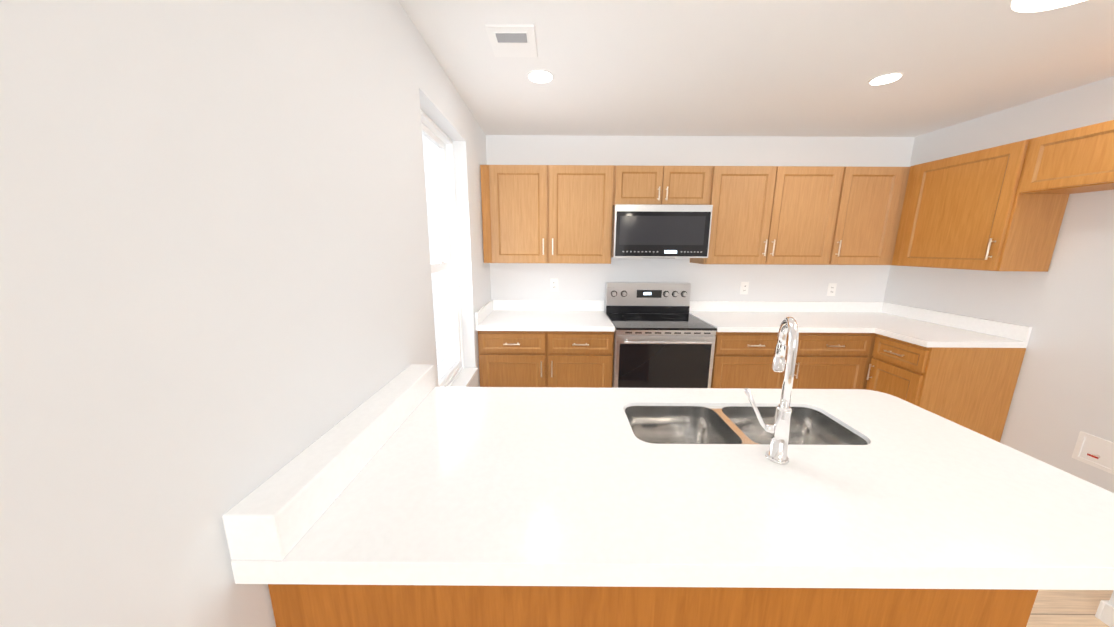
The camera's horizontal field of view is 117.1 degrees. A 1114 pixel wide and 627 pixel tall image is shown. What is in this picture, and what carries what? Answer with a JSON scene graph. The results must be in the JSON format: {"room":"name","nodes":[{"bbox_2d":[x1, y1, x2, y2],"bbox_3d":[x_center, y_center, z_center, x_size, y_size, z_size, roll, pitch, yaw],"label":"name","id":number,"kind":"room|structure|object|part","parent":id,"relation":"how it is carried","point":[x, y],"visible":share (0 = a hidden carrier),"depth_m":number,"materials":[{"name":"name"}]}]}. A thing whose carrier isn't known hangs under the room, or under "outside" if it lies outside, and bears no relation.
{"room":"kitchen","nodes":[
{"label":"kitchen","id":0,"kind":"room"},
{"bbox_2d":[0,0,490,626],"bbox_3d":[-0.714,0.250,0.205,0.180,2.440,6.000,0,11,0],"label":"wall","id":1,"kind":"structure","parent":0,"point":[216,298],"depth_m":0.58,"materials":[{"name":"white paint"}]},
{"bbox_2d":[420,109,477,386],"bbox_3d":[-0.692,-0.286,2.059,0.190,1.617,0.781,0,11,0],"label":"window unit","id":2,"kind":"structure","parent":1,"relation":"in","point":[457,374],"depth_m":2.33,"materials":[{"name":"white plastic"}]},
{"bbox_3d":[-0.743,-0.302,2.056,0.038,1.460,0.655,0,11,0],"label":"glass","id":3,"kind":"part","parent":2,"relation":"part of","materials":[{"name":"clear glass"}]},
{"bbox_3d":[-0.653,0.497,2.213,0.104,0.021,0.781,0,11,0],"label":"sill","id":4,"kind":"part","parent":2,"relation":"part of","materials":[{"name":"white"}]},
{"bbox_2d":[486,135,914,313],"bbox_3d":[1.185,-0.329,3.204,3.960,2.440,0.120,0,11,0],"label":"wall","id":5,"kind":"structure","parent":0,"point":[708,282],"depth_m":3.12,"materials":[{"name":"white paint"}]},
{"bbox_2d":[480,165,613,263],"bbox_3d":[-0.078,-0.811,2.861,1.050,0.762,0.358,0,11,0],"label":"upper cabinet","id":6,"kind":"object","parent":5,"relation":"attached to","point":[547,213],"visible":1,"depth_m":2.72,"materials":[{"name":"brown wood"}]},
{"bbox_2d":[550,279,557,290],"bbox_3d":[-0.025,-0.264,3.155,0.072,0.116,0.008,0,11,0],"label":"electrical outlet","id":7,"kind":"object","parent":5,"relation":"attached to","point":[553,284],"visible":1,"depth_m":3.15,"materials":[{"name":"white plastic"}]},
{"bbox_2d":[613,165,711,205],"bbox_3d":[0.830,-1.033,2.815,0.762,0.300,0.360,0,11,0],"label":"upper cabinet","id":8,"kind":"object","parent":5,"relation":"attached to","point":[662,185],"visible":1,"depth_m":2.68,"materials":[{"name":"brown wood"}]},
{"bbox_2d":[611,204,712,257],"bbox_3d":[0.828,-0.678,2.866,0.754,0.410,0.404,0,11,0],"label":"over-the-range microwave","id":9,"kind":"object","parent":8,"relation":"attached to","point":[661,231],"visible":1,"depth_m":2.67,"materials":[{"name":"black glass"}]},
{"bbox_2d":[740,282,748,293],"bbox_3d":[1.735,-0.235,3.155,0.072,0.116,0.008,0,11,0],"label":"electrical outlet","id":10,"kind":"object","parent":5,"relation":"attached to","point":[744,287],"visible":1,"depth_m":3.15,"materials":[{"name":"white plastic"}]},
{"bbox_2d":[690,166,849,264],"bbox_3d":[1.719,-0.805,2.875,1.020,0.762,0.324,0,11,0],"label":"upper cabinet","id":11,"kind":"object","parent":5,"relation":"attached to","point":[802,215],"depth_m":2.72,"materials":[{"name":"brown wood"}]},
{"bbox_2d":[827,283,836,295],"bbox_3d":[2.545,-0.221,3.155,0.072,0.116,0.008,0,11,0],"label":"electrical outlet","id":12,"kind":"object","parent":5,"relation":"attached to","point":[831,291],"visible":1,"depth_m":3.15,"materials":[{"name":"white plastic"}]},
{"bbox_2d":[834,167,909,264],"bbox_3d":[2.461,-0.800,2.874,0.463,0.762,0.324,0,11,0],"label":"upper cabinet","id":13,"kind":"object","parent":5,"relation":"attached to","point":[872,200],"depth_m":2.72,"materials":[{"name":"brown wood"}]},
{"bbox_2d":[398,0,1113,136],"bbox_3d":[1.183,-0.966,-0.039,3.960,0.060,6.240,0,11,0],"label":"ceiling","id":14,"kind":"structure","parent":0,"point":[797,68],"depth_m":1.75,"materials":[{"name":"white paint"}]},
{"bbox_2d":[485,24,536,56],"bbox_3d":[-0.203,-1.251,1.575,0.210,0.016,0.240,0,11,0],"label":"ceiling vent","id":15,"kind":"object","parent":14,"relation":"in","point":[512,40],"visible":1,"depth_m":1.55,"materials":[{"name":"white"}]},
{"bbox_2d":[527,70,553,82],"bbox_3d":[-0.092,-1.320,1.903,0.148,0.005,0.148,0,11,0],"label":"recessed light","id":16,"kind":"object","parent":14,"relation":"in","point":[540,76],"visible":1,"depth_m":1.89,"materials":[{"name":"white"}]},
{"bbox_2d":[868,72,903,85],"bbox_3d":[1.838,-1.311,1.909,0.148,0.005,0.148,0,11,0],"label":"recessed light","id":17,"kind":"object","parent":14,"relation":"in","point":[886,78],"visible":1,"depth_m":1.90,"materials":[{"name":"white"}]},
{"bbox_2d":[1011,0,1085,12],"bbox_3d":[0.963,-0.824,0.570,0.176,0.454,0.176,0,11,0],"label":"recessed light","id":18,"kind":"object","parent":14,"relation":"attached to","point":[1025,6],"visible":1,"depth_m":0.69,"materials":[{"name":"white metal"}]},
{"bbox_2d":[883,76,1113,492],"bbox_3d":[3.102,-0.114,2.160,0.120,2.440,2.000,0,11,0],"label":"wall","id":19,"kind":"structure","parent":0,"point":[1063,394],"depth_m":2.08,"materials":[{"name":"white paint"}]},
{"bbox_2d":[890,170,909,264],"bbox_3d":[2.868,-0.798,2.873,0.351,0.762,0.324,0,11,0],"label":"upper cabinet","id":20,"kind":"object","parent":19,"relation":"attached to","point":[907,171],"depth_m":2.73,"materials":[{"name":"brown wood"}]},
{"bbox_2d":[892,138,1069,271],"bbox_3d":[2.858,-0.700,2.374,0.360,0.762,0.694,0,11,0],"label":"upper cabinet","id":21,"kind":"object","parent":19,"relation":"attached to","point":[975,210],"visible":0.98,"depth_m":2.20,"materials":[{"name":"brown wood"}]},
{"bbox_2d":[1019,120,1113,193],"bbox_3d":[2.857,-0.768,1.534,0.360,0.305,0.925,0,11,0],"label":"upper cabinet","id":22,"kind":"object","parent":19,"relation":"attached to","point":[1077,160],"visible":1,"depth_m":1.81,"materials":[{"name":"brown wood"}]},
{"bbox_2d":[1072,431,1113,474],"bbox_3d":[3.019,0.781,1.908,0.034,0.170,0.170,0,11,0],"label":"outlet box","id":23,"kind":"object","parent":19,"relation":"attached to","point":[1094,451],"visible":1,"depth_m":1.92,"materials":[{"name":"white plastic"}]},
{"bbox_2d":[1095,600,1113,626],"bbox_3d":[2.636,1.524,-0.083,0.783,0.085,4.965,0,11,0],"label":"baseboard","id":24,"kind":"structure","parent":19,"relation":"attached to","point":[1105,612],"depth_m":1.40,"materials":[{"name":"white"}]},
{"bbox_2d":[1026,590,1112,626],"bbox_3d":[1.170,1.487,0.442,3.960,0.060,6.240,0,11,0],"label":"floor","id":25,"kind":"structure","parent":0,"point":[1064,608],"depth_m":1.46,"materials":[{"name":"brown wood"}]},
{"bbox_2d":[269,588,661,626],"bbox_3d":[-0.208,0.866,1.163,0.822,0.867,0.746,0,11,0],"label":"base cabinet","id":26,"kind":"object","parent":25,"relation":"on","point":[292,607],"depth_m":0.74,"materials":[{"name":"brown wood"}]},
{"bbox_2d":[230,384,1113,591],"bbox_3d":[0.377,0.422,1.053,1.990,0.052,0.825,0,11,0],"label":"countertop","id":27,"kind":"structure","parent":26,"relation":"on","point":[449,487],"depth_m":0.78,"materials":[{"name":"white stone"}]},
{"bbox_2d":[624,405,868,444],"bbox_3d":[0.617,0.489,1.201,0.736,0.215,0.276,0,11,0],"label":"sink","id":28,"kind":"object","parent":27,"relation":"in","point":[699,425],"visible":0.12,"depth_m":1.32,"materials":[{"name":"silver metal"}]},
{"bbox_2d":[744,317,798,463],"bbox_3d":[0.608,0.206,0.984,0.166,0.398,0.160,0,11,0],"label":"faucet","id":29,"kind":"object","parent":27,"relation":"on","point":[779,430],"visible":1,"depth_m":0.94,"materials":[{"name":"silver metal"}]},
{"bbox_2d":[478,331,613,387],"bbox_3d":[-0.087,0.507,2.963,1.046,0.880,0.664,0,11,0],"label":"base cabinet","id":30,"kind":"object","parent":25,"relation":"on","point":[583,359],"visible":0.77,"depth_m":2.63,"materials":[{"name":"brown wood"}]},
{"bbox_2d":[475,300,614,331],"bbox_3d":[-0.087,0.004,2.876,1.051,0.139,0.650,0,11,0],"label":"countertop","id":31,"kind":"structure","parent":30,"relation":"on","point":[541,315],"depth_m":2.89,"materials":[{"name":"white stone"}]},
{"bbox_2d":[605,282,716,387],"bbox_3d":[0.822,0.366,2.897,0.754,1.190,0.692,0,11,0],"label":"range","id":32,"kind":"object","parent":25,"relation":"on","point":[663,338],"visible":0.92,"depth_m":2.63,"materials":[{"name":"silver metal"}]},
{"bbox_2d":[606,313,716,330],"bbox_3d":[0.824,0.064,2.831,0.754,0.018,0.565,0,11,0],"label":"cooktop","id":33,"kind":"object","parent":32,"relation":"in","point":[621,321],"depth_m":2.74,"materials":[{"name":"black glass"}]},
{"bbox_2d":[711,332,877,388],"bbox_3d":[1.806,0.514,2.977,1.200,0.880,0.628,0,11,0],"label":"base cabinet","id":34,"kind":"object","parent":25,"relation":"on","point":[823,360],"visible":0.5,"depth_m":2.61,"materials":[{"name":"brown wood"}]},
{"bbox_2d":[689,301,1031,347],"bbox_3d":[2.123,0.052,2.690,1.829,0.139,1.020,0,11,0],"label":"countertop","id":35,"kind":"structure","parent":34,"relation":"on","point":[922,327],"depth_m":2.71,"materials":[{"name":"white stone"}]},
{"bbox_2d":[658,592,1037,626],"bbox_3d":[0.614,0.871,1.161,0.822,0.867,0.746,0,11,0],"label":"base cabinet","id":36,"kind":"object","parent":25,"relation":"on","point":[679,609],"depth_m":0.74,"materials":[{"name":"brown wood"}]},
{"bbox_2d":[866,334,1025,441],"bbox_3d":[2.698,0.617,2.474,0.664,0.880,0.383,0,11,0],"label":"base cabinet","id":37,"kind":"object","parent":25,"relation":"on","point":[973,389],"visible":0.65,"depth_m":2.27,"materials":[{"name":"brown wood"}]},
{"bbox_2d":[1108,590,1113,606],"bbox_3d":[2.708,0.461,-0.783,0.890,2.440,4.000,0,11,0],"label":"wall block","id":38,"kind":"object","parent":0,"point":[1111,601],"visible":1,"depth_m":1.39,"materials":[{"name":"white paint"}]},
{"label":"outside","id":39,"kind":"structure","parent":0,"visible":0},
{"bbox_2d":[422,135,451,380],"bbox_3d":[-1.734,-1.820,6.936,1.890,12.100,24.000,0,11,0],"label":"window pane","id":40,"kind":"structure","parent":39,"point":[433,171],"depth_m":7.39,"materials":[{"name":"clear glass"}]}
]}

